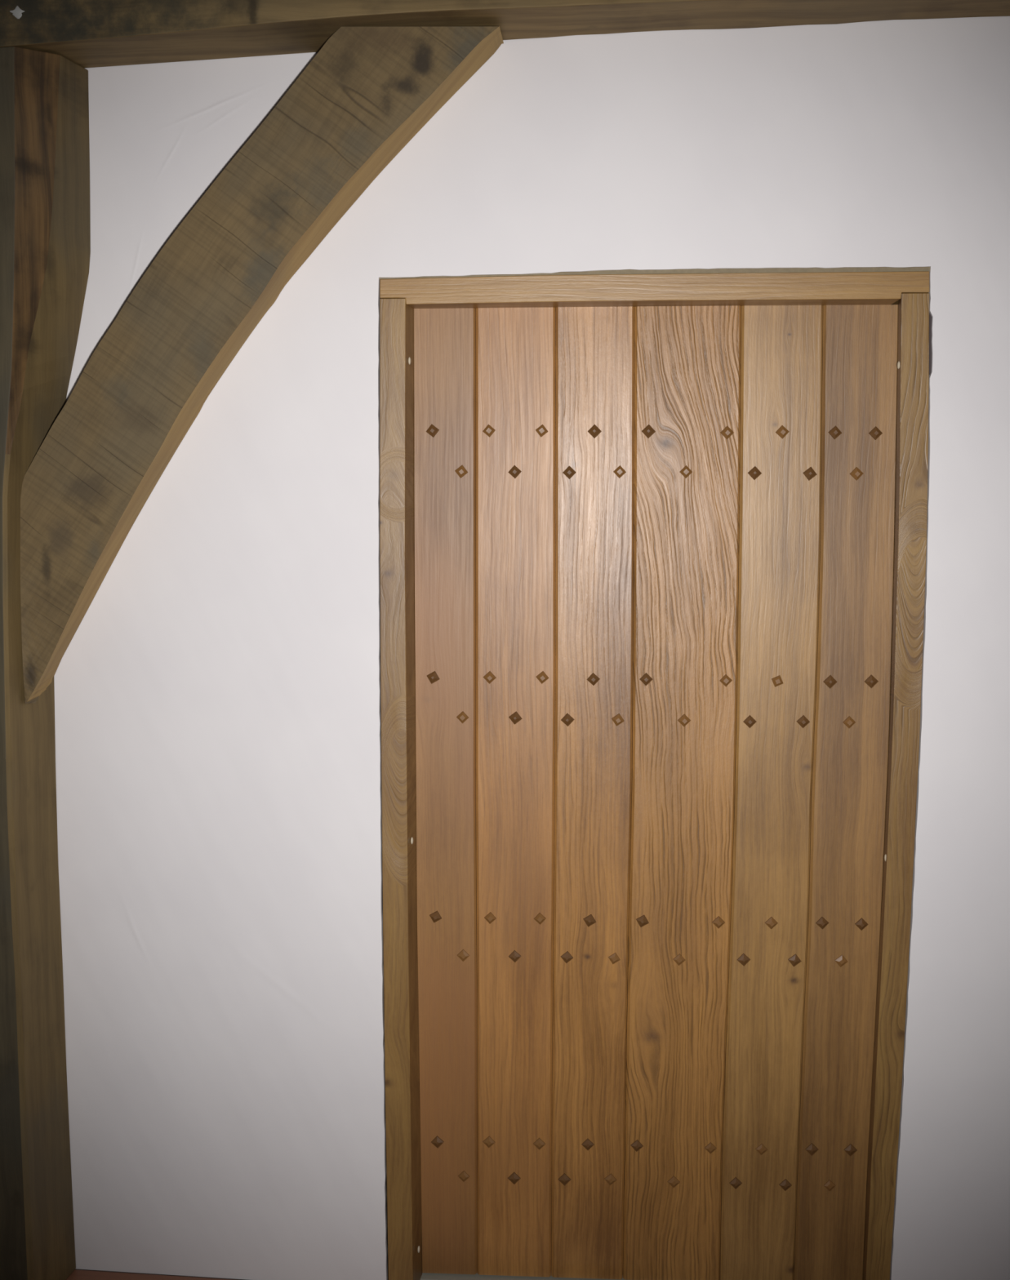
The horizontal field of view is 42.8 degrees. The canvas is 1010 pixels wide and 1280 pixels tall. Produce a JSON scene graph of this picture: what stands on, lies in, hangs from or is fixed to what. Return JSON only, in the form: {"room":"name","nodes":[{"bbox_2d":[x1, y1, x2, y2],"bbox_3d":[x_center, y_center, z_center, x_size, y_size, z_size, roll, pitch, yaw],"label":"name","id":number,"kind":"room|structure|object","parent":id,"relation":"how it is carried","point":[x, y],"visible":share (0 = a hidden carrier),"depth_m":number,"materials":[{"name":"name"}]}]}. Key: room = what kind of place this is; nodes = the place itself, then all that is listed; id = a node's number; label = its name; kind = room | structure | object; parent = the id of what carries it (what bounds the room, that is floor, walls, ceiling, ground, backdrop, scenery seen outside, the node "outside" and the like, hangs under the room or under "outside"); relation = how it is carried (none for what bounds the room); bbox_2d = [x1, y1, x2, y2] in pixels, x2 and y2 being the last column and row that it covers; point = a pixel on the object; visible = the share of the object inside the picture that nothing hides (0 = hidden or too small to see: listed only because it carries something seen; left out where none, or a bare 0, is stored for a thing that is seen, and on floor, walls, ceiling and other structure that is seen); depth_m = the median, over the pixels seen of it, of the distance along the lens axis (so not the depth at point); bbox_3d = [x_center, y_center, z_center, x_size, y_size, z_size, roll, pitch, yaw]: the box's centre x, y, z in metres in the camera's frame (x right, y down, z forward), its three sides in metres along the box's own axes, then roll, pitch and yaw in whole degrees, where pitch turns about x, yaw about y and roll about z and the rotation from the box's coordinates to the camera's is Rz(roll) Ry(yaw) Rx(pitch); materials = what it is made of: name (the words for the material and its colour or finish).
{"room":"timber-framed house hallway","nodes":[
{"label":"timber-framed house hallway","id":0,"kind":"room"},
{"bbox_2d":[66,1256,388,1279],"bbox_3d":[0.118,1.501,1.487,4.500,0.235,4.600,0,7,3],"label":"floor","id":1,"kind":"structure","parent":0,"point":[77,1274],"depth_m":2.60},
{"bbox_2d":[0,46,90,1279],"bbox_3d":[-0.953,0.131,2.409,0.386,2.329,0.154,0,7,3],"label":"timber post","id":2,"kind":"object","parent":1,"relation":"on","point":[45,225],"visible":0.88,"depth_m":2.36,"materials":[{"name":"brown wood"}]},
{"bbox_2d":[20,26,503,703],"bbox_3d":[-0.443,-0.462,2.331,0.876,1.199,0.112,0,7,3],"label":"brace","id":3,"kind":"object","parent":2,"relation":"attached to","point":[367,91],"visible":1,"depth_m":2.27,"materials":[{"name":"brown wood"}]},
{"bbox_2d":[0,0,1009,68],"bbox_3d":[0.284,-1.144,2.190,3.722,0.354,0.150,0,7,3],"label":"timber beam","id":4,"kind":"structure","parent":2,"relation":"on","point":[88,33],"depth_m":2.18,"materials":[{"name":"wood"}]},
{"bbox_2d":[53,16,1009,1279],"bbox_3d":[0.184,-0.025,2.504,4.500,2.870,0.190,0,7,3],"label":"wall","id":5,"kind":"structure","parent":0,"point":[218,719],"depth_m":2.42,"materials":[{"name":"white paint"}]},
{"bbox_2d":[420,1272,625,1279],"bbox_3d":[0.263,1.324,2.668,0.873,0.030,0.090,0,7,3],"label":"sill","id":6,"kind":"structure","parent":5,"relation":"attached to","point":[425,1276],"depth_m":2.65,"materials":[{"name":"brown wood"}]},
{"bbox_2d":[379,271,928,1279],"bbox_3d":[0.272,0.351,2.523,1.009,2.059,0.153,0,7,3],"label":"door frame","id":7,"kind":"structure","parent":5,"relation":"attached to","point":[398,300],"depth_m":2.41,"materials":[{"name":"brown wood"}]},
{"bbox_2d":[378,266,929,279],"bbox_3d":[0.266,-0.667,2.336,0.999,0.022,0.012,0,7,3],"label":"sealant","id":8,"kind":"structure","parent":5,"relation":"attached to","point":[877,268],"depth_m":2.32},
{"bbox_2d":[413,304,897,1279],"bbox_3d":[0.282,0.341,2.537,0.913,1.945,0.053,0,7,3],"label":"door","id":9,"kind":"structure","parent":5,"relation":"in","point":[654,545],"depth_m":2.51,"materials":[{"name":"brown wood"}]},
{"bbox_2d":[928,311,931,374],"bbox_3d":[0.770,-0.535,2.325,0.015,0.113,0.010,0,7,3],"label":"strip","id":10,"kind":"object","parent":5,"relation":"attached to","point":[930,315],"visible":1,"depth_m":2.32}
]}

